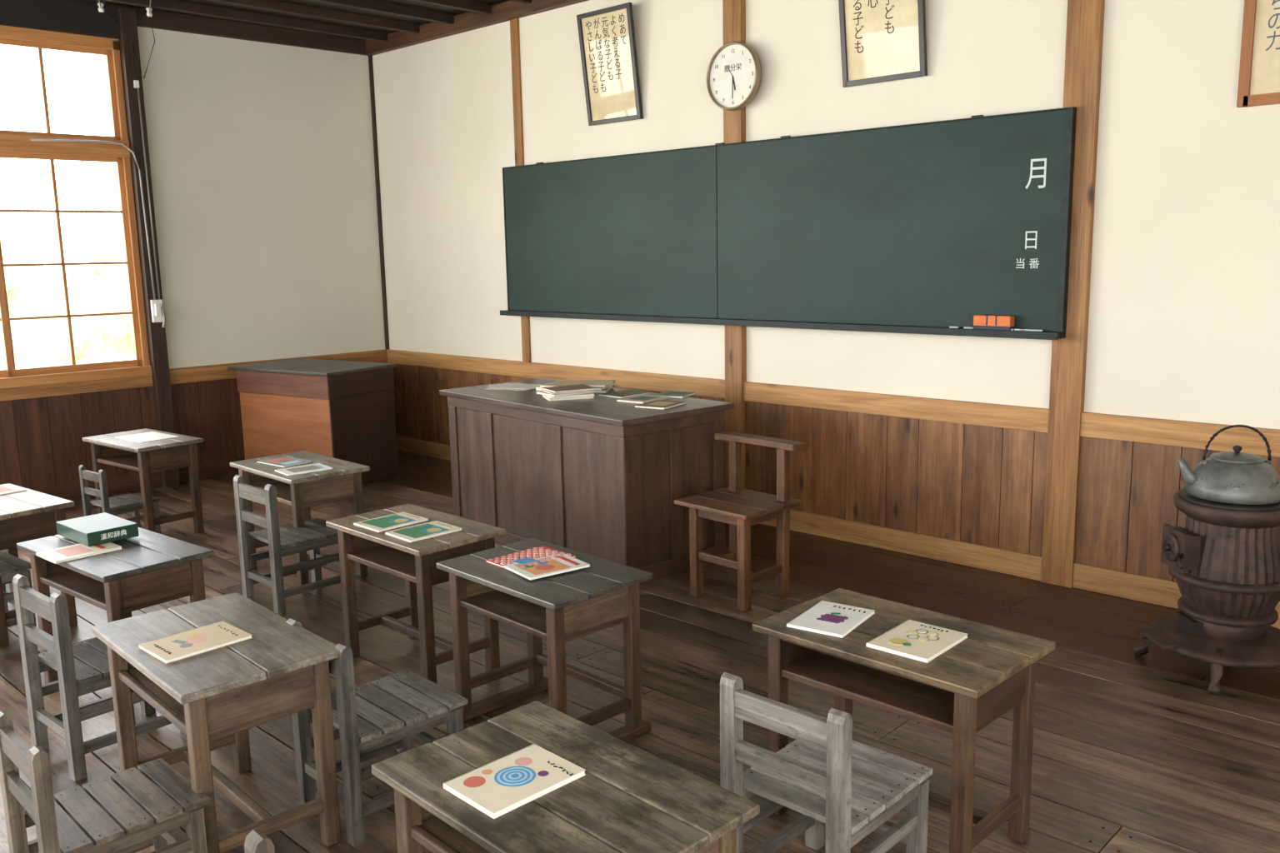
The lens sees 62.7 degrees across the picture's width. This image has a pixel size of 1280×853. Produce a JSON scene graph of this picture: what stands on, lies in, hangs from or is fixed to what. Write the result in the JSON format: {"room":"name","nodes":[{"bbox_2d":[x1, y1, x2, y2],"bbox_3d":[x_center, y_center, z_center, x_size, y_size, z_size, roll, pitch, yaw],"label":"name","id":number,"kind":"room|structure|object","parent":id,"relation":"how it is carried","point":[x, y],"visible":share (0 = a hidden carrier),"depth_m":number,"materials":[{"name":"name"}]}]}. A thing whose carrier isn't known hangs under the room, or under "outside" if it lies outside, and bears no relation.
{"room":"classroom","nodes":[
{"label":"classroom","id":0,"kind":"room"},
{"bbox_2d":[95,0,154,79],"bbox_3d":[-3.040,-2.556,6.145,2.885,0.527,1.457,8,13,43],"label":"wire","id":1,"kind":"object","parent":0,"point":[100,2],"depth_m":7.43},
{"bbox_2d":[137,26,385,369],"bbox_3d":[-5.212,-1.089,6.631,8.150,3.650,0.121,-10,13,-43],"label":"wall","id":2,"kind":"structure","parent":0,"point":[262,154],"depth_m":8.55,"materials":[{"name":"paint"}]},
{"bbox_2d":[0,25,152,389],"bbox_3d":[-4.469,-1.498,7.263,1.845,2.460,0.160,-10,13,-43],"label":"window","id":3,"kind":"structure","parent":2,"relation":"in","point":[13,144],"depth_m":7.61,"materials":[{"name":"brown wood"}]},
{"bbox_2d":[30,44,159,299],"bbox_3d":[-3.948,-1.826,7.585,0.758,1.861,0.055,-9,12,-39],"label":"conduit","id":4,"kind":"object","parent":2,"relation":"attached to","point":[136,83],"visible":1,"depth_m":7.79,"materials":[{"name":"white plastic"}]},
{"bbox_2d":[0,378,244,489],"bbox_3d":[-5.144,0.276,6.804,8.068,0.700,0.018,-10,13,-43],"label":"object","id":5,"kind":"structure","parent":2,"relation":"attached to","point":[42,445],"depth_m":7.81,"materials":[{"name":"brown wood"}]},
{"bbox_2d":[33,457,244,501],"bbox_3d":[-5.073,0.645,6.922,7.900,0.130,0.035,-10,13,-43],"label":"baseboard","id":6,"kind":"structure","parent":2,"relation":"attached to","point":[128,483],"depth_m":8.05,"materials":[{"name":"brown wood"}]},
{"bbox_2d":[117,7,179,487],"bbox_3d":[-3.710,-1.286,7.941,0.112,3.550,0.090,-10,13,-43],"label":"trim","id":7,"kind":"structure","parent":2,"relation":"attached to","point":[157,339],"depth_m":7.87,"materials":[{"name":"brown wood"}]},
{"bbox_2d":[150,300,165,327],"bbox_3d":[-3.645,-0.854,7.962,0.087,0.211,0.062,-10,13,-44],"label":"switch box","id":8,"kind":"object","parent":2,"relation":"attached to","point":[157,308],"visible":1,"depth_m":7.95,"materials":[{"name":"white plastic"}]},
{"bbox_2d":[0,0,371,55],"bbox_3d":[-5.154,-2.704,6.342,8.050,0.250,0.071,-10,13,-43],"label":"trim","id":9,"kind":"structure","parent":2,"relation":"attached to","point":[75,17],"depth_m":7.74,"materials":[{"name":"brown wood"}]},
{"bbox_2d":[0,349,389,401],"bbox_3d":[-5.087,-0.129,6.791,7.900,0.120,0.030,-10,13,-43],"label":"trim","id":10,"kind":"structure","parent":2,"relation":"attached to","point":[210,372],"depth_m":8.05,"materials":[{"name":"brown wood"}]},
{"bbox_2d":[88,0,531,42],"bbox_3d":[-1.529,-2.262,2.824,9.250,0.065,7.930,8,13,43],"label":"ceiling","id":11,"kind":"structure","parent":0,"point":[172,5],"depth_m":7.81,"materials":[{"name":"brown wood"}]},
{"bbox_2d":[0,450,1279,852],"bbox_3d":[-1.637,1.237,3.665,10.500,0.091,8.250,8,13,43],"label":"floor","id":12,"kind":"structure","parent":0,"point":[1132,753],"depth_m":4.15,"materials":[{"name":"brown wood"}]},
{"bbox_2d":[0,551,36,627],"bbox_3d":[-3.129,0.681,4.881,0.379,0.660,0.451,7,12,39],"label":"chair","id":13,"kind":"object","parent":12,"relation":"on","point":[11,566],"visible":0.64,"depth_m":4.91,"materials":[{"name":"grey wood"}]},
{"bbox_2d":[0,483,77,646],"bbox_3d":[-3.113,0.660,5.135,0.733,0.617,0.418,6,12,37],"label":"student desk","id":14,"kind":"object","parent":12,"relation":"on","point":[28,515],"visible":0.62,"depth_m":4.94,"materials":[{"name":"grey wood"}]},
{"bbox_2d":[0,484,26,495],"bbox_3d":[-3.229,0.322,5.284,0.240,0.006,0.180,6,12,37],"label":"book","id":15,"kind":"object","parent":14,"relation":"on","point":[5,489],"visible":1,"depth_m":5.29,"materials":[{"name":"white paper"}]},
{"bbox_2d":[12,574,186,782],"bbox_3d":[-1.925,0.837,3.813,0.380,0.660,0.451,7,13,40],"label":"chair","id":16,"kind":"object","parent":12,"relation":"on","point":[82,668],"visible":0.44,"depth_m":3.65,"materials":[{"name":"grey wood"}]},
{"bbox_2d":[0,710,209,852],"bbox_3d":[-1.423,1.029,2.814,0.339,0.594,0.406,8,13,44],"label":"chair","id":17,"kind":"object","parent":12,"relation":"on","point":[135,810],"visible":1,"depth_m":2.77,"materials":[{"name":"grey wood"}]},
{"bbox_2d":[16,527,214,724],"bbox_3d":[-2.108,0.786,4.270,0.783,0.617,0.428,7,12,39],"label":"student desk","id":18,"kind":"object","parent":12,"relation":"on","point":[151,568],"visible":0.65,"depth_m":4.09,"materials":[{"name":"grey wood"}]},
{"bbox_2d":[35,542,122,564],"bbox_3d":[-2.212,0.491,4.146,0.190,0.010,0.250,7,13,40],"label":"open textbook","id":19,"kind":"object","parent":18,"relation":"on","point":[75,552],"visible":0.81,"depth_m":4.12,"materials":[{"name":"beige paper"}]},
{"bbox_2d":[56,512,139,546],"bbox_3d":[-2.245,0.424,4.348,0.313,0.055,0.200,7,13,40],"label":"dictionary","id":20,"kind":"object","parent":18,"relation":"on","point":[101,528],"visible":1,"depth_m":4.29,"materials":[{"name":"green paper"}]},
{"bbox_2d":[78,465,160,534],"bbox_3d":[-3.237,0.478,6.567,0.291,0.508,0.347,6,12,37],"label":"chair","id":21,"kind":"object","parent":12,"relation":"on","point":[123,504],"visible":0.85,"depth_m":6.49,"materials":[{"name":"grey wood"}]},
{"bbox_2d":[82,428,204,533],"bbox_3d":[-3.204,0.378,6.828,0.733,0.617,0.428,6,12,37],"label":"student desk","id":22,"kind":"object","parent":12,"relation":"on","point":[147,458],"visible":0.87,"depth_m":6.68,"materials":[{"name":"wood"}]},
{"bbox_2d":[115,431,178,443],"bbox_3d":[-3.189,0.067,6.798,0.340,0.005,0.250,6,12,37],"label":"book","id":23,"kind":"object","parent":22,"relation":"on","point":[152,436],"visible":1,"depth_m":6.78,"materials":[{"name":"white paper"}]},
{"bbox_2d":[90,592,341,852],"bbox_3d":[-1.291,0.943,3.240,0.468,0.617,0.761,-10,13,-43],"label":"student desk","id":24,"kind":"object","parent":12,"relation":"on","point":[214,697],"visible":0.94,"depth_m":3.08,"materials":[{"name":"wood"}]},
{"bbox_2d":[138,621,252,664],"bbox_3d":[-1.328,0.641,3.143,0.190,0.012,0.260,8,13,42],"label":"open textbook","id":25,"kind":"object","parent":24,"relation":"on","point":[183,645],"visible":1,"depth_m":3.13,"materials":[{"name":"beige paper"}]},
{"bbox_2d":[244,830,274,852],"bbox_3d":[-0.463,1.098,2.095,0.451,0.660,0.378,-10,13,-44],"label":"chair","id":26,"kind":"object","parent":12,"relation":"on","point":[256,842],"visible":1,"depth_m":2.01,"materials":[{"name":"grey wood"}]},
{"bbox_2d":[233,475,340,615],"bbox_3d":[-1.772,0.564,5.428,0.378,0.660,0.451,8,13,43],"label":"chair","id":27,"kind":"object","parent":12,"relation":"on","point":[284,540],"visible":0.78,"depth_m":5.32,"materials":[{"name":"grey wood"}]},
{"bbox_2d":[230,450,369,586],"bbox_3d":[-1.886,0.513,5.872,0.731,0.617,0.458,8,13,44],"label":"student desk","id":28,"kind":"object","parent":12,"relation":"on","point":[303,492],"visible":0.61,"depth_m":5.69,"materials":[{"name":"wood"}]},
{"bbox_2d":[256,455,311,467],"bbox_3d":[-1.993,0.196,5.888,0.260,0.006,0.180,6,12,37],"label":"book","id":29,"kind":"object","parent":28,"relation":"on","point":[282,462],"visible":1,"depth_m":5.87,"materials":[{"name":"paper"}]},
{"bbox_2d":[275,463,332,475],"bbox_3d":[-1.810,0.231,5.662,0.250,0.006,0.180,-9,12,-40],"label":"book","id":30,"kind":"object","parent":28,"relation":"on","point":[317,467],"visible":1,"depth_m":5.65,"materials":[{"name":"beige paper"}]},
{"bbox_2d":[227,358,398,484],"bbox_3d":[-2.581,-0.039,8.370,1.140,0.905,0.710,5,11,32],"label":"cabinet","id":31,"kind":"object","parent":12,"relation":"on","point":[342,410],"visible":0.9,"depth_m":8.09,"materials":[{"name":"brown wood"}]},
{"bbox_2d":[286,618,467,847],"bbox_3d":[-0.833,0.907,3.373,0.428,0.627,0.360,-10,13,-43],"label":"chair","id":32,"kind":"object","parent":12,"relation":"on","point":[382,717],"visible":0.8,"depth_m":3.29,"materials":[{"name":"grey wood"}]},
{"bbox_2d":[325,503,505,684],"bbox_3d":[-0.955,0.723,4.517,0.712,0.617,0.428,8,13,44],"label":"student desk","id":33,"kind":"object","parent":12,"relation":"on","point":[415,562],"visible":0.77,"depth_m":4.43,"materials":[{"name":"brown wood"}]},
{"bbox_2d":[353,511,428,532],"bbox_3d":[-1.068,0.408,4.512,0.190,0.009,0.250,8,13,43],"label":"open textbook","id":34,"kind":"object","parent":33,"relation":"on","point":[401,519],"visible":1,"depth_m":4.49,"materials":[{"name":"green paper"}]},
{"bbox_2d":[385,520,461,542],"bbox_3d":[-0.894,0.432,4.348,0.250,0.009,0.190,-10,13,-44],"label":"open textbook","id":35,"kind":"object","parent":33,"relation":"on","point":[424,531],"visible":1,"depth_m":4.33,"materials":[{"name":"green paper"}]},
{"bbox_2d":[436,538,652,742],"bbox_3d":[-0.352,0.818,3.880,0.480,0.617,0.692,-10,13,-43],"label":"student desk","id":36,"kind":"object","parent":12,"relation":"on","point":[560,609],"visible":0.84,"depth_m":3.78,"materials":[{"name":"wood"}]},
{"bbox_2d":[485,545,575,569],"bbox_3d":[-0.407,0.489,3.929,0.270,0.017,0.200,-10,13,-43],"label":"open textbook","id":37,"kind":"object","parent":36,"relation":"on","point":[527,556],"visible":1,"depth_m":3.93,"materials":[{"name":"paper"}]},
{"bbox_2d":[504,553,589,579],"bbox_3d":[-0.337,0.505,3.807,0.250,0.009,0.190,-8,12,-35],"label":"open textbook","id":38,"kind":"object","parent":36,"relation":"on","point":[567,563],"visible":1,"depth_m":3.78,"materials":[{"name":"paper"}]},
{"bbox_2d":[371,700,759,852],"bbox_3d":[-0.173,1.076,2.322,0.478,0.617,0.743,-10,13,-43],"label":"student desk","id":39,"kind":"object","parent":12,"relation":"on","point":[628,799],"visible":0.91,"depth_m":2.24,"materials":[{"name":"wood"}]},
{"bbox_2d":[442,744,585,819],"bbox_3d":[-0.271,0.764,2.282,0.250,0.014,0.180,-10,13,-44],"label":"open textbook","id":40,"kind":"object","parent":39,"relation":"on","point":[496,788],"visible":1,"depth_m":2.27,"materials":[{"name":"beige paper"}]},
{"bbox_2d":[439,378,734,584],"bbox_3d":[-0.366,0.263,6.333,0.820,0.900,1.800,-9,13,-40],"label":"desk","id":41,"kind":"object","parent":12,"relation":"on","point":[599,477],"visible":0.88,"depth_m":5.81,"materials":[{"name":"brown wood"}]},
{"bbox_2d":[485,382,540,390],"bbox_3d":[-0.810,-0.256,6.731,0.425,0.006,0.359,8,13,43],"label":"paper sheets","id":42,"kind":"object","parent":41,"relation":"on","point":[515,387],"visible":0.87,"depth_m":6.71,"materials":[{"name":"white paper"}]},
{"bbox_2d":[535,380,580,390],"bbox_3d":[-0.489,-0.255,6.609,0.247,0.035,0.293,4,11,29],"label":"book stack","id":43,"kind":"object","parent":41,"relation":"on","point":[561,382],"visible":0.45,"depth_m":6.58,"materials":[{"name":"beige paper"}]},
{"bbox_2d":[536,384,597,400],"bbox_3d":[-0.433,-0.202,6.206,0.313,0.061,0.256,-6,11,-27],"label":"book stack","id":44,"kind":"object","parent":41,"relation":"on","point":[581,391],"visible":1,"depth_m":6.13,"materials":[{"name":"white paper"}]},
{"bbox_2d":[573,380,615,393],"bbox_3d":[-0.289,-0.250,6.525,0.230,0.045,0.301,1,10,13],"label":"book stack","id":45,"kind":"object","parent":41,"relation":"on","point":[603,386],"visible":0.62,"depth_m":6.48,"materials":[{"name":"beige paper"}]},
{"bbox_2d":[598,390,650,398],"bbox_3d":[-0.092,-0.194,6.278,0.190,0.010,0.250,8,13,43],"label":"book","id":46,"kind":"object","parent":41,"relation":"on","point":[626,393],"visible":0.99,"depth_m":6.25,"materials":[{"name":"grey paper"}]},
{"bbox_2d":[616,395,669,404],"bbox_3d":[0.019,-0.158,6.050,0.190,0.010,0.250,6,12,37],"label":"open textbook","id":47,"kind":"object","parent":41,"relation":"on","point":[641,399],"visible":0.94,"depth_m":6.02,"materials":[{"name":"beige paper"}]},
{"bbox_2d":[634,400,686,409],"bbox_3d":[0.117,-0.122,5.822,0.190,0.010,0.250,5,11,32],"label":"open textbook","id":48,"kind":"object","parent":41,"relation":"on","point":[657,404],"visible":1,"depth_m":5.79,"materials":[{"name":"beige paper"}]},
{"bbox_2d":[653,390,695,398],"bbox_3d":[0.206,-0.190,6.214,0.190,0.010,0.200,4,11,26],"label":"open textbook","id":49,"kind":"object","parent":41,"relation":"on","point":[672,394],"visible":0.93,"depth_m":6.19,"materials":[{"name":"grey paper"}]},
{"bbox_2d":[674,430,805,612],"bbox_3d":[0.500,0.470,5.304,0.431,0.800,0.539,-10,13,-43],"label":"chair","id":50,"kind":"object","parent":12,"relation":"on","point":[738,507],"visible":1,"depth_m":5.27,"materials":[{"name":"brown wood"}]},
{"bbox_2d":[720,672,932,852],"bbox_3d":[0.504,0.958,2.818,0.378,0.660,0.451,8,13,43],"label":"chair","id":51,"kind":"object","parent":12,"relation":"on","point":[836,781],"visible":0.98,"depth_m":2.72,"materials":[{"name":"grey wood"}]},
{"bbox_2d":[752,588,1055,852],"bbox_3d":[0.775,0.915,3.171,0.744,0.617,0.468,8,13,44],"label":"student desk","id":52,"kind":"object","parent":12,"relation":"on","point":[959,692],"visible":0.83,"depth_m":3.03,"materials":[{"name":"brown wood"}]},
{"bbox_2d":[786,600,874,638],"bbox_3d":[0.590,0.589,3.234,0.180,0.012,0.250,5,12,34],"label":"open textbook","id":53,"kind":"object","parent":52,"relation":"on","point":[837,620],"visible":1,"depth_m":3.22,"materials":[{"name":"white paper"}]},
{"bbox_2d":[865,620,968,663],"bbox_3d":[0.803,0.617,3.040,0.190,0.014,0.250,8,13,42],"label":"open textbook","id":54,"kind":"object","parent":52,"relation":"on","point":[921,642],"visible":1,"depth_m":3.02,"materials":[{"name":"beige paper"}]},
{"bbox_2d":[1132,488,1279,695],"bbox_3d":[2.389,0.645,4.295,0.608,0.734,0.569,-3,10,-13],"label":"stove","id":55,"kind":"object","parent":12,"relation":"on","point":[1224,563],"visible":0.94,"depth_m":4.16,"materials":[{"name":"brown metal"}]},
{"bbox_2d":[1177,425,1279,504],"bbox_3d":[2.390,0.138,4.215,0.362,0.294,0.357,8,13,43],"label":"kettle","id":56,"kind":"object","parent":55,"relation":"on","point":[1237,477],"visible":1,"depth_m":4.13,"materials":[{"name":"metal"}]},
{"bbox_2d":[372,0,1279,429],"bbox_3d":[1.230,-1.129,6.136,10.200,3.650,0.150,8,13,43],"label":"wall","id":57,"kind":"structure","parent":0,"point":[1184,314],"depth_m":5.80,"materials":[{"name":"beige paint"}]},
{"bbox_2d":[368,55,389,349],"bbox_3d":[-2.295,-1.500,9.356,0.025,3.450,0.030,8,13,43],"label":"trim","id":58,"kind":"structure","parent":57,"relation":"attached to","point":[370,57],"depth_m":9.27,"materials":[{"name":"brown wood"}]},
{"bbox_2d":[365,0,589,55],"bbox_3d":[1.159,-2.771,5.745,9.900,0.120,0.070,8,13,43],"label":"trim","id":59,"kind":"structure","parent":57,"relation":"attached to","point":[507,11],"depth_m":8.06,"materials":[{"name":"brown wood"}]},
{"bbox_2d":[510,18,531,362],"bbox_3d":[-0.903,-1.750,7.968,0.085,2.550,0.020,8,13,43],"label":"trim","id":60,"kind":"structure","parent":57,"relation":"attached to","point":[514,23],"depth_m":7.86,"materials":[{"name":"brown wood"}]},
{"bbox_2d":[576,2,643,125],"bbox_3d":[-0.206,-2.429,7.087,0.500,0.728,0.115,8,13,43],"label":"calligraphy","id":61,"kind":"object","parent":57,"relation":"attached to","point":[607,36],"visible":1,"depth_m":7.08,"materials":[{"name":"paper"}]},
{"bbox_2d":[706,41,761,110],"bbox_3d":[0.566,-2.125,6.377,0.400,0.400,0.055,8,13,43],"label":"wall clock","id":62,"kind":"object","parent":57,"relation":"attached to","point":[734,71],"visible":1,"depth_m":6.37,"materials":[{"name":"white plastic"}]},
{"bbox_2d":[722,0,746,489],"bbox_3d":[0.599,-1.095,6.614,0.140,3.450,0.050,8,13,43],"label":"trim","id":63,"kind":"structure","parent":57,"relation":"attached to","point":[733,11],"depth_m":6.67,"materials":[{"name":"brown wood"}]},
{"bbox_2d":[500,106,1076,339],"bbox_3d":[0.518,-1.203,6.585,4.320,1.122,0.133,8,13,43],"label":"chalkboard","id":64,"kind":"object","parent":57,"relation":"attached to","point":[931,227],"visible":1,"depth_m":6.12,"materials":[{"name":"green"}]},
{"bbox_2d":[973,315,1014,330],"bbox_3d":[1.823,-0.537,5.416,0.200,0.076,0.058,8,13,43],"label":"eraser","id":65,"kind":"object","parent":64,"relation":"on","point":[980,322],"depth_m":5.39,"materials":[{"name":"orange fabric"}]},
{"bbox_2d":[949,326,1042,331],"bbox_3d":[1.825,-0.503,5.413,0.498,0.009,0.023,8,13,44],"label":"chalk","id":66,"kind":"object","parent":64,"relation":"on","point":[967,327],"visible":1,"depth_m":5.32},
{"bbox_2d":[386,349,1279,457],"bbox_3d":[1.258,-0.145,6.164,9.800,0.120,0.032,8,13,43],"label":"trim","id":67,"kind":"structure","parent":57,"relation":"attached to","point":[1128,428],"depth_m":5.95,"materials":[{"name":"brown wood"}]},
{"bbox_2d":[393,364,1279,601],"bbox_3d":[1.270,0.248,6.235,9.800,0.700,0.018,8,13,43],"label":"wainscoting","id":68,"kind":"structure","parent":57,"relation":"attached to","point":[974,484],"depth_m":5.81,"materials":[{"name":"brown wood"}]},
{"bbox_2d":[395,435,1279,629],"bbox_3d":[1.274,0.628,6.295,9.800,0.130,0.030,8,13,43],"label":"baseboard","id":69,"kind":"structure","parent":57,"relation":"attached to","point":[1107,582],"depth_m":5.79,"materials":[{"name":"brown wood"}]},
{"bbox_2d":[838,0,927,87],"bbox_3d":[1.299,-2.240,5.664,0.510,0.728,0.115,8,13,43],"label":"calligraphy","id":70,"kind":"object","parent":57,"relation":"attached to","point":[882,41],"visible":1,"depth_m":5.70,"materials":[{"name":"paper"}]},
{"bbox_2d":[1040,0,1104,588],"bbox_3d":[2.135,-0.882,5.168,0.160,3.450,0.045,8,13,43],"label":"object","id":71,"kind":"structure","parent":57,"relation":"attached to","point":[1085,18],"depth_m":5.18,"materials":[{"name":"brown wood"}]},
{"bbox_2d":[1236,0,1279,107],"bbox_3d":[3.041,-1.754,4.126,1.195,0.845,0.028,8,13,43],"label":"poster","id":72,"kind":"object","parent":57,"relation":"attached to","point":[1259,68],"visible":1,"depth_m":4.51,"materials":[{"name":"paper"}]},
{"bbox_2d":[1265,0,1279,50],"bbox_3d":[2.699,-1.877,4.433,0.070,0.551,0.001,8,13,43],"label":"lettering","id":73,"kind":"object","parent":72,"relation":"attached to","point":[1274,1],"visible":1,"depth_m":4.47,"materials":[{"name":"black"}]},
{"label":"outside","id":74,"kind":"structure","parent":0,"visible":0},
{"bbox_2d":[0,347,135,369],"bbox_3d":[-16.813,-0.290,16.646,29.300,0.200,50.000,8,13,43],"label":"ground","id":75,"kind":"structure","parent":74,"point":[110,354],"depth_m":22.34,"materials":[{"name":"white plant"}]},
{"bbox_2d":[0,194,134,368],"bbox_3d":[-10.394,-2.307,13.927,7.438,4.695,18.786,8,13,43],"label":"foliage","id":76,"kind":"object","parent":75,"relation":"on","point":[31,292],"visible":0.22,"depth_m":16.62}
]}

